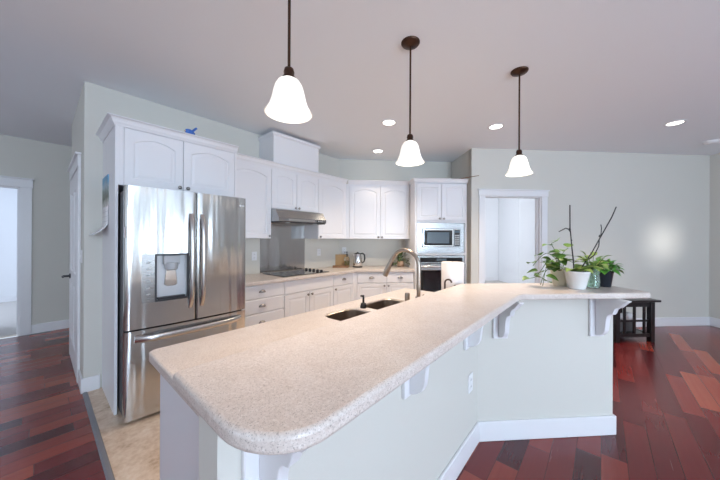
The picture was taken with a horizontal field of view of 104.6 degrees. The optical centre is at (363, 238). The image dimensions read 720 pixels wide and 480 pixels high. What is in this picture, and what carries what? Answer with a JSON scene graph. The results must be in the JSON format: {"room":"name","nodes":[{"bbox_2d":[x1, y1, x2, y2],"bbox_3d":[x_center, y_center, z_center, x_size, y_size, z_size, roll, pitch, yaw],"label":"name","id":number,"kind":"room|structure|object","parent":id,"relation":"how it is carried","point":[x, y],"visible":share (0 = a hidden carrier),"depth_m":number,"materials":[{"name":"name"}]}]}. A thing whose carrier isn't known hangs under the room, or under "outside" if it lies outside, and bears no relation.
{"room":"kitchen","nodes":[
{"label":"kitchen","id":0,"kind":"room"},
{"bbox_2d":[0,187,16,295],"bbox_3d":[-7.974,-0.046,5.526,0.100,2.780,6.000,0,0,41],"label":"wall","id":1,"kind":"structure","parent":0,"point":[8,196],"depth_m":5.93,"materials":[{"name":"white paint"}]},
{"bbox_2d":[0,295,16,302],"bbox_3d":[-8.458,1.267,4.881,0.015,0.130,4.400,0,0,41],"label":"baseboard","id":2,"kind":"structure","parent":1,"relation":"attached to","point":[9,298],"depth_m":5.93,"materials":[{"name":"white paint"}]},
{"bbox_2d":[0,301,17,338],"bbox_3d":[-6.850,1.355,4.555,3.682,0.030,6.000,0,0,41],"label":"floor","id":3,"kind":"structure","parent":0,"point":[8,310],"depth_m":4.65,"materials":[{"name":"grey carpet"}]},
{"bbox_2d":[0,134,71,324],"bbox_3d":[-5.011,-0.031,3.773,0.120,2.780,7.200,0,0,41],"label":"wall","id":4,"kind":"structure","parent":0,"point":[46,163],"depth_m":4.09,"materials":[{"name":"white paint"}]},
{"bbox_2d":[0,175,33,335],"bbox_3d":[-5.124,0.249,3.612,0.155,2.218,1.100,0,0,41],"label":"trim","id":5,"kind":"structure","parent":4,"relation":"attached to","point":[24,186],"depth_m":3.92,"materials":[{"name":"white paint"}]},
{"bbox_2d":[31,319,68,333],"bbox_3d":[-3.685,1.301,5.222,0.015,0.130,3.265,0,0,41],"label":"baseboard","id":6,"kind":"structure","parent":4,"relation":"attached to","point":[56,325],"depth_m":4.11,"materials":[{"name":"white paint"}]},
{"bbox_2d":[72,87,82,373],"bbox_3d":[-3.055,-0.021,3.043,1.360,2.780,0.120,0,0,41],"label":"wall","id":7,"kind":"structure","parent":0,"point":[77,124],"depth_m":2.64,"materials":[{"name":"white paint"}]},
{"bbox_2d":[61,171,76,376],"bbox_3d":[-3.120,0.341,2.970,0.848,2.030,0.114,0,0,41],"label":"door","id":8,"kind":"structure","parent":7,"relation":"in","point":[72,275],"depth_m":2.95,"materials":[{"name":"white paint"}]},
{"bbox_2d":[67,151,80,382],"bbox_3d":[-3.070,0.274,3.027,1.120,2.190,0.162,0,0,41],"label":"trim","id":9,"kind":"structure","parent":7,"relation":"attached to","point":[75,164],"depth_m":2.65,"materials":[{"name":"white paint"}]},
{"bbox_2d":[78,370,99,393],"bbox_3d":[-2.555,1.306,2.592,0.275,0.130,0.125,0,0,41],"label":"baseboard","id":10,"kind":"structure","parent":7,"relation":"attached to","point":[91,383],"depth_m":2.51,"materials":[{"name":"white paint"}]},
{"bbox_2d":[82,81,338,387],"bbox_3d":[-1.484,-0.013,3.737,0.120,2.780,3.220,0,0,41],"label":"wall","id":11,"kind":"structure","parent":0,"point":[98,100],"depth_m":2.56,"materials":[{"name":"white paint"}]},
{"bbox_2d":[236,153,272,238],"bbox_3d":[-1.449,-0.488,3.387,0.382,0.961,0.561,0,0,41],"label":"upper cabinet","id":12,"kind":"object","parent":11,"relation":"attached to","point":[253,173],"visible":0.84,"depth_m":3.35,"materials":[{"name":"white paint"}]},
{"bbox_2d":[252,252,256,260],"bbox_3d":[-1.442,0.227,3.688,0.009,0.116,0.072,0,0,41],"label":"outlet","id":13,"kind":"object","parent":11,"relation":"attached to","point":[254,254],"visible":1,"depth_m":3.69,"materials":[{"name":"white plastic"}]},
{"bbox_2d":[260,224,304,272],"bbox_3d":[-1.148,0.130,4.032,0.005,0.667,0.740,0,0,41],"label":"panel","id":14,"kind":"object","parent":11,"relation":"attached to","point":[285,249],"visible":0.86,"depth_m":4.02,"materials":[{"name":"silver metal"}]},
{"bbox_2d":[271,162,319,212],"bbox_3d":[-1.016,-0.676,3.891,0.382,0.580,0.766,0,0,41],"label":"upper cabinet","id":15,"kind":"object","parent":11,"relation":"attached to","point":[293,188],"visible":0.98,"depth_m":3.75,"materials":[{"name":"white paint"}]},
{"bbox_2d":[258,131,320,171],"bbox_3d":[-1.015,-1.161,3.897,0.370,0.390,0.779,0,0,41],"label":"duct cover","id":16,"kind":"object","parent":15,"relation":"on","point":[274,146],"visible":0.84,"depth_m":3.70,"materials":[{"name":"white paint"}]},
{"bbox_2d":[271,209,325,224],"bbox_3d":[-0.967,-0.291,3.847,0.514,0.179,0.768,0,0,41],"label":"range hood","id":17,"kind":"object","parent":15,"relation":"attached to","point":[278,216],"visible":0.87,"depth_m":3.65,"materials":[{"name":"silver metal"}]},
{"bbox_2d":[304,173,347,238],"bbox_3d":[-0.578,-0.483,4.401,0.382,0.961,0.580,0,0,41],"label":"upper cabinet","id":18,"kind":"object","parent":11,"relation":"attached to","point":[331,189],"visible":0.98,"depth_m":4.28,"materials":[{"name":"white paint"}]},
{"bbox_2d":[0,0,719,161],"bbox_3d":[1.110,-1.450,3.204,21.500,0.120,14.700,0,0,41],"label":"ceiling","id":19,"kind":"structure","parent":0,"point":[602,75],"depth_m":2.25,"materials":[{"name":"white paint"}]},
{"bbox_2d":[264,0,311,123],"bbox_3d":[-0.322,-0.970,1.212,0.202,0.855,0.202,0,0,41],"label":"pendant lamp","id":20,"kind":"object","parent":19,"relation":"hanging from","point":[287,104],"visible":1,"depth_m":1.20,"materials":[{"name":"white glass"}]},
{"bbox_2d":[372,149,383,152],"bbox_3d":[0.234,-1.391,4.413,0.196,0.008,0.196,0,0,41],"label":"recessed light","id":21,"kind":"object","parent":19,"relation":"in","point":[374,150],"visible":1,"depth_m":4.42,"materials":[{"name":"white"}]},
{"bbox_2d":[381,119,396,125],"bbox_3d":[0.309,-1.391,3.332,0.196,0.008,0.196,0,0,41],"label":"recessed light","id":22,"kind":"object","parent":19,"relation":"in","point":[387,122],"visible":1,"depth_m":3.32,"materials":[{"name":"white paint"}]},
{"bbox_2d":[396,36,423,166],"bbox_3d":[0.334,-0.967,1.975,0.202,0.855,0.202,0,0,41],"label":"pendant lamp","id":23,"kind":"object","parent":19,"relation":"hanging from","point":[410,155],"visible":1,"depth_m":1.95,"materials":[{"name":"white glass"}]},
{"bbox_2d":[487,123,504,129],"bbox_3d":[1.638,-1.384,3.434,0.196,0.008,0.196,0,0,41],"label":"recessed light","id":24,"kind":"object","parent":19,"relation":"in","point":[496,126],"visible":1,"depth_m":3.43,"materials":[{"name":"white"}]},
{"bbox_2d":[505,66,532,176],"bbox_3d":[1.291,-0.962,2.303,0.202,0.855,0.202,0,0,41],"label":"pendant lamp","id":25,"kind":"object","parent":19,"relation":"hanging from","point":[519,166],"visible":1,"depth_m":2.28,"materials":[{"name":"white glass"}]},
{"bbox_2d":[663,119,687,126],"bbox_3d":[3.702,-1.373,3.307,0.196,0.008,0.196,0,0,41],"label":"recessed light","id":26,"kind":"object","parent":19,"relation":"in","point":[677,122],"visible":1,"depth_m":3.31,"materials":[{"name":"white"}]},
{"bbox_2d":[703,139,719,144],"bbox_3d":[4.874,-1.352,3.902,0.150,0.040,0.149,0,0,-4],"label":"smoke detector","id":27,"kind":"object","parent":19,"relation":"attached to","point":[709,142],"visible":1,"depth_m":3.87,"materials":[{"name":"white plastic"}]},
{"bbox_2d":[0,280,719,479],"bbox_3d":[3.607,1.446,1.678,15.700,0.112,15.655,0,0,41],"label":"floor","id":28,"kind":"structure","parent":0,"point":[666,390],"depth_m":2.03,"materials":[{"name":"brown wood"}]},
{"bbox_2d":[82,392,114,479],"bbox_3d":[-1.263,1.372,1.438,3.180,0.011,0.037,0,0,41],"label":"trim","id":29,"kind":"structure","parent":28,"relation":"on","point":[106,465],"depth_m":1.88,"materials":[{"name":"grey plastic"}]},
{"bbox_2d":[96,112,238,414],"bbox_3d":[-1.857,0.210,2.688,0.678,2.321,0.997,0,0,41],"label":"tall cabinet","id":30,"kind":"object","parent":28,"relation":"on","point":[135,152],"visible":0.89,"depth_m":2.37,"materials":[{"name":"white paint"}]},
{"bbox_2d":[90,174,108,234],"bbox_3d":[-2.296,-0.289,2.413,0.310,0.517,0.096,0,0,41],"label":"calendar","id":31,"kind":"object","parent":30,"relation":"hanging from","point":[105,181],"visible":1,"depth_m":2.43,"materials":[{"name":"paper"}]},
{"bbox_2d":[184,128,196,134],"bbox_3d":[-1.589,-0.999,2.561,0.056,0.096,0.136,0,0,16],"label":"bird figurine","id":32,"kind":"object","parent":30,"relation":"on","point":[190,131],"visible":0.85,"depth_m":2.54,"materials":[{"name":"blue ceramic"}]},
{"bbox_2d":[160,374,198,479],"bbox_3d":[-0.058,0.945,1.595,0.641,0.870,1.688,0,0,41],"label":"base cabinet","id":33,"kind":"object","parent":28,"relation":"on","point":[179,424],"visible":0.04,"depth_m":1.02,"materials":[{"name":"white paint"}]},
{"bbox_2d":[149,288,432,416],"bbox_3d":[0.009,0.490,1.700,0.682,0.040,2.005,0,0,41],"label":"countertop","id":34,"kind":"structure","parent":33,"relation":"on","point":[168,360],"depth_m":1.31,"materials":[{"name":"stone"}]},
{"bbox_2d":[360,295,366,308],"bbox_3d":[-0.002,0.426,1.904,0.053,0.088,0.044,0,0,41],"label":"soap pump","id":35,"kind":"object","parent":34,"relation":"on","point":[363,305],"visible":1,"depth_m":1.89,"materials":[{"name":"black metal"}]},
{"bbox_2d":[325,299,402,320],"bbox_3d":[0.111,0.587,1.853,0.387,0.212,0.697,0,0,41],"label":"sink","id":36,"kind":"object","parent":34,"relation":"in","point":[345,314],"visible":0.06,"depth_m":1.88,"materials":[{"name":"silver metal"}]},
{"bbox_2d":[382,248,423,297],"bbox_3d":[0.296,0.269,2.009,0.325,0.406,0.134,0,0,38],"label":"faucet","id":37,"kind":"object","parent":34,"relation":"on","point":[387,269],"visible":0.76,"depth_m":1.93,"materials":[{"name":"silver metal"}]},
{"bbox_2d":[405,292,409,300],"bbox_3d":[0.324,0.433,2.046,0.037,0.078,0.038,0,0,41],"label":"air gap cap","id":38,"kind":"object","parent":34,"relation":"on","point":[407,295],"visible":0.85,"depth_m":2.03,"materials":[{"name":"silver metal"}]},
{"bbox_2d":[444,279,455,288],"bbox_3d":[0.672,0.388,2.119,0.112,0.172,0.016,0,0,1],"label":"water tap","id":39,"kind":"object","parent":34,"relation":"on","point":[450,280],"visible":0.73,"depth_m":2.11,"materials":[{"name":"silver metal"}]},
{"bbox_2d":[441,261,463,289],"bbox_3d":[0.734,0.330,2.290,0.176,0.288,0.176,0,0,41],"label":"paper towel roll","id":40,"kind":"object","parent":34,"relation":"on","point":[452,270],"visible":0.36,"depth_m":2.22,"materials":[{"name":"white paper"}]},
{"bbox_2d":[117,185,245,422],"bbox_3d":[-1.709,0.486,2.598,0.882,1.770,0.906,0,0,41],"label":"refrigerator","id":41,"kind":"object","parent":28,"relation":"on","point":[181,254],"visible":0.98,"depth_m":2.23,"materials":[{"name":"grey metal"}]},
{"bbox_2d":[245,282,283,326],"bbox_3d":[-1.354,0.938,3.311,0.634,0.870,0.576,0,0,41],"label":"base cabinet","id":42,"kind":"object","parent":28,"relation":"on","point":[264,302],"visible":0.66,"depth_m":3.13,"materials":[{"name":"white paint"}]},
{"bbox_2d":[284,275,332,317],"bbox_3d":[-0.902,0.941,3.832,0.640,0.870,0.803,0,0,41],"label":"base cabinet","id":43,"kind":"object","parent":28,"relation":"on","point":[310,294],"visible":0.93,"depth_m":3.60,"materials":[{"name":"white paint"}]},
{"bbox_2d":[333,273,352,305],"bbox_3d":[-0.503,0.943,4.298,0.640,0.870,0.425,0,0,41],"label":"base cabinet","id":44,"kind":"object","parent":28,"relation":"on","point":[342,283],"visible":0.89,"depth_m":4.09,"materials":[{"name":"white paint"}]},
{"bbox_2d":[353,272,413,300],"bbox_3d":[0.297,0.947,4.603,0.948,0.870,0.660,0,0,-4],"label":"base cabinet","id":45,"kind":"object","parent":28,"relation":"on","point":[368,284],"visible":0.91,"depth_m":4.30,"materials":[{"name":"white paint"}]},
{"bbox_2d":[245,266,414,286],"bbox_3d":[-0.342,0.488,3.983,1.292,0.040,2.910,0,0,41],"label":"countertop","id":46,"kind":"structure","parent":45,"relation":"on","point":[251,279],"depth_m":3.77,"materials":[{"name":"stone"}]},
{"bbox_2d":[263,268,328,276],"bbox_3d":[-0.907,0.449,3.821,0.490,0.032,0.760,0,0,41],"label":"cooktop","id":47,"kind":"object","parent":46,"relation":"in","point":[305,271],"visible":1,"depth_m":3.79,"materials":[{"name":"metal"}]},
{"bbox_2d":[335,254,345,264],"bbox_3d":[-0.380,0.368,4.823,0.240,0.200,0.015,0,0,0],"label":"cutting board","id":48,"kind":"object","parent":46,"relation":"on","point":[339,258],"visible":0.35,"depth_m":4.82,"materials":[{"name":"brown wood"}]},
{"bbox_2d":[333,265,348,267],"bbox_3d":[-0.371,0.452,4.565,0.260,0.032,0.100,0,0,-4],"label":"wooden tray","id":49,"kind":"object","parent":46,"relation":"on","point":[334,266],"visible":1,"depth_m":4.52,"materials":[{"name":"brown wood"}]},
{"bbox_2d":[344,252,349,266],"bbox_3d":[-0.275,0.341,4.693,0.096,0.255,0.096,0,0,-4],"label":"oil bottle","id":50,"kind":"object","parent":46,"relation":"on","point":[346,259],"visible":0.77,"depth_m":4.66,"materials":[{"name":"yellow glass"}]},
{"bbox_2d":[353,252,364,267],"bbox_3d":[-0.082,0.343,4.636,0.194,0.254,0.163,0,0,-38],"label":"electric kettle","id":51,"kind":"object","parent":46,"relation":"on","point":[357,259],"visible":1,"depth_m":4.57,"materials":[{"name":"silver metal"}]},
{"bbox_2d":[393,252,409,266],"bbox_3d":[0.645,0.345,4.755,0.343,0.256,0.394,0,0,-4],"label":"potted plant","id":52,"kind":"object","parent":46,"relation":"on","point":[400,263],"visible":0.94,"depth_m":4.71,"materials":[{"name":"green plant"}]},
{"bbox_2d":[405,178,468,289],"bbox_3d":[1.194,0.224,4.652,0.922,2.325,0.698,0,0,-4],"label":"tall cabinet","id":53,"kind":"object","parent":28,"relation":"on","point":[432,200],"visible":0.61,"depth_m":4.35,"materials":[{"name":"white paint"}]},
{"bbox_2d":[417,223,464,252],"bbox_3d":[1.204,-0.013,4.539,0.760,0.468,0.432,0,0,-4],"label":"microwave","id":54,"kind":"object","parent":53,"relation":"in","point":[436,237],"visible":1,"depth_m":4.33,"materials":[{"name":"silver metal"}]},
{"bbox_2d":[417,255,464,291],"bbox_3d":[1.198,0.591,4.586,0.760,0.668,0.658,0,0,-4],"label":"oven","id":55,"kind":"object","parent":53,"relation":"in","point":[430,264],"visible":0.34,"depth_m":4.32,"materials":[{"name":"grey metal"}]},
{"bbox_2d":[613,298,660,342],"bbox_3d":[3.665,1.112,4.011,0.660,0.580,0.580,0,0,-4],"label":"side table","id":56,"kind":"object","parent":28,"relation":"on","point":[647,304],"visible":0.48,"depth_m":3.78,"materials":[{"name":"black wood"}]},
{"bbox_2d":[620,312,632,330],"bbox_3d":[3.658,1.162,4.008,0.326,0.260,0.244,0,0,-4],"label":"basket","id":57,"kind":"object","parent":56,"relation":"on","point":[629,316],"visible":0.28,"depth_m":3.90,"materials":[{"name":"grey"}]},
{"bbox_2d":[620,330,641,332],"bbox_3d":[3.664,1.305,4.011,0.510,0.025,0.400,0,0,-4],"label":"shelf","id":58,"kind":"object","parent":56,"relation":"attached to","point":[637,331],"depth_m":3.87,"materials":[{"name":"black wood"}]},
{"bbox_2d":[339,159,451,265],"bbox_3d":[0.610,-0.003,5.016,2.220,2.780,0.110,0,0,-4],"label":"wall","id":59,"kind":"structure","parent":0,"point":[378,252],"depth_m":4.94,"materials":[{"name":"white paint"}]},
{"bbox_2d":[346,180,409,238],"bbox_3d":[0.232,-0.479,4.743,1.076,0.961,0.372,0,0,-4],"label":"upper cabinet","id":60,"kind":"object","parent":59,"relation":"attached to","point":[375,209],"visible":0.98,"depth_m":4.60,"materials":[{"name":"white paint"}]},
{"bbox_2d":[199,299,612,479],"bbox_3d":[0.576,0.886,1.562,2.603,1.002,0.599,0,0,-33],"label":"wall","id":61,"kind":"structure","parent":0,"point":[548,365],"depth_m":1.76,"materials":[{"name":"white paint"}]},
{"bbox_2d":[241,448,308,479],"bbox_3d":[-0.166,0.530,0.621,0.238,0.298,0.104,0,0,41],"label":"corbel","id":62,"kind":"object","parent":61,"relation":"attached to","point":[253,466],"visible":0.36,"depth_m":0.65,"materials":[{"name":"white paint"}]},
{"bbox_2d":[173,283,650,454],"bbox_3d":[0.644,0.365,1.540,2.800,0.039,0.905,0,0,-34],"label":"countertop","id":63,"kind":"structure","parent":61,"relation":"on","point":[288,395],"depth_m":0.74,"materials":[{"name":"stone"}]},
{"bbox_2d":[522,238,575,285],"bbox_3d":[1.364,0.167,2.064,0.434,0.363,0.232,0,0,-4],"label":"trailing vine","id":64,"kind":"object","parent":63,"relation":"on","point":[558,277],"visible":0.92,"depth_m":2.05,"materials":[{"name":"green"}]},
{"bbox_2d":[550,270,566,285],"bbox_3d":[1.479,0.292,2.091,0.126,0.115,0.126,0,0,-4],"label":"pot","id":65,"kind":"object","parent":63,"relation":"on","point":[559,279],"depth_m":2.05,"materials":[{"name":"beige ceramic"}]},
{"bbox_2d":[553,205,616,289],"bbox_3d":[1.598,0.055,1.965,0.466,0.590,0.301,0,0,-4],"label":"orchid","id":66,"kind":"object","parent":63,"relation":"on","point":[576,278],"visible":0.98,"depth_m":1.95,"materials":[{"name":"white ceramic"}]},
{"bbox_2d":[574,251,611,288],"bbox_3d":[1.646,0.218,2.006,0.230,0.264,0.256,0,0,33],"label":"plant","id":67,"kind":"object","parent":63,"relation":"on","point":[594,281],"visible":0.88,"depth_m":1.97,"materials":[{"name":"green plant"}]},
{"bbox_2d":[587,269,600,288],"bbox_3d":[1.651,0.283,2.007,0.092,0.135,0.092,0,0,-4],"label":"jar","id":68,"kind":"object","parent":63,"relation":"on","point":[594,281],"depth_m":1.97,"materials":[{"name":"green glass"}]},
{"bbox_2d":[588,259,623,286],"bbox_3d":[1.785,0.248,2.064,0.220,0.206,0.232,0,0,-4],"label":"herb","id":69,"kind":"object","parent":63,"relation":"on","point":[606,276],"visible":0.55,"depth_m":2.01,"materials":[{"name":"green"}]},
{"bbox_2d":[600,271,613,286],"bbox_3d":[1.777,0.293,2.056,0.116,0.115,0.116,0,0,-4],"label":"pot","id":70,"kind":"object","parent":63,"relation":"on","point":[606,280],"depth_m":2.01,"materials":[{"name":"black ceramic"}]},
{"bbox_2d":[402,358,438,399],"bbox_3d":[0.287,0.532,1.148,0.238,0.298,0.104,0,0,41],"label":"corbel","id":71,"kind":"object","parent":61,"relation":"attached to","point":[417,383],"visible":0.34,"depth_m":1.18,"materials":[{"name":"white paint"}]},
{"bbox_2d":[468,372,472,393],"bbox_3d":[0.696,0.932,1.803,0.009,0.116,0.072,0,0,41],"label":"outlet","id":72,"kind":"object","parent":61,"relation":"attached to","point":[470,377],"visible":1,"depth_m":1.80,"materials":[{"name":"white plastic"}]},
{"bbox_2d":[463,321,489,349],"bbox_3d":[0.740,0.535,1.676,0.238,0.298,0.104,0,0,41],"label":"corbel","id":73,"kind":"object","parent":61,"relation":"attached to","point":[474,339],"visible":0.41,"depth_m":1.70,"materials":[{"name":"white paint"}]},
{"bbox_2d":[492,301,523,338],"bbox_3d":[0.952,0.536,1.809,0.104,0.298,0.238,0,0,-4],"label":"corbel","id":74,"kind":"object","parent":61,"relation":"attached to","point":[500,323],"visible":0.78,"depth_m":1.85,"materials":[{"name":"white paint"}]},
{"bbox_2d":[438,414,615,479],"bbox_3d":[0.630,1.320,1.518,2.583,0.135,0.498,0,0,-33],"label":"baseboard","id":75,"kind":"structure","parent":61,"relation":"attached to","point":[542,428],"depth_m":1.93,"materials":[{"name":"white paint"}]},
{"bbox_2d":[589,299,631,335],"bbox_3d":[1.660,0.539,1.863,0.104,0.298,0.238,0,0,-4],"label":"corbel","id":76,"kind":"object","parent":61,"relation":"attached to","point":[601,311],"visible":0.83,"depth_m":1.92,"materials":[{"name":"white paint"}]},
{"bbox_2d":[451,150,471,283],"bbox_3d":[1.676,0.002,4.649,0.110,2.780,0.785,0,0,-4],"label":"wall","id":77,"kind":"structure","parent":0,"point":[460,166],"depth_m":4.43,"materials":[{"name":"white paint"}]},
{"bbox_2d":[485,198,498,275],"bbox_3d":[3.300,0.011,9.328,6.000,2.780,0.100,0,0,-4],"label":"wall","id":78,"kind":"structure","parent":0,"point":[492,204],"depth_m":9.36,"materials":[{"name":"white paint"}]},
{"bbox_2d":[485,276,497,280],"bbox_3d":[3.297,1.319,9.271,6.000,0.138,0.015,0,0,-4],"label":"baseboard","id":79,"kind":"structure","parent":78,"relation":"attached to","point":[487,278],"depth_m":9.34,"materials":[{"name":"white paint"}]},
{"bbox_2d":[498,198,534,282],"bbox_3d":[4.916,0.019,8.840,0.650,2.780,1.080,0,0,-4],"label":"door","id":80,"kind":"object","parent":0,"point":[516,215],"visible":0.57,"depth_m":8.39,"materials":[{"name":"white paint"}]},
{"bbox_2d":[468,148,709,317],"bbox_3d":[3.656,0.012,4.463,4.030,2.780,0.115,0,0,-4],"label":"wall","id":81,"kind":"structure","parent":0,"point":[658,229],"depth_m":4.45,"materials":[{"name":"white paint"}]},
{"bbox_2d":[478,189,549,283],"bbox_3d":[2.310,0.317,4.342,1.140,2.158,0.155,0,0,-4],"label":"trim","id":82,"kind":"structure","parent":81,"relation":"attached to","point":[540,196],"depth_m":4.31,"materials":[{"name":"white paint"}]},
{"bbox_2d":[636,317,709,326],"bbox_3d":[3.662,1.332,4.399,4.015,0.140,0.015,0,0,-4],"label":"baseboard","id":83,"kind":"structure","parent":81,"relation":"attached to","point":[669,321],"depth_m":4.50,"materials":[{"name":"white paint"}]},
{"bbox_2d":[709,153,719,318],"bbox_3d":[6.053,0.024,0.326,0.123,2.780,8.729,0,0,-4],"label":"wall","id":84,"kind":"structure","parent":0,"point":[714,225],"depth_m":4.50,"materials":[{"name":"white paint"}]},
{"bbox_2d":[710,317,719,327],"bbox_3d":[5.984,1.344,0.256,0.015,0.140,8.599,0,0,-4],"label":"baseboard","id":85,"kind":"structure","parent":84,"relation":"attached to","point":[715,322],"depth_m":4.47,"materials":[{"name":"white paint"}]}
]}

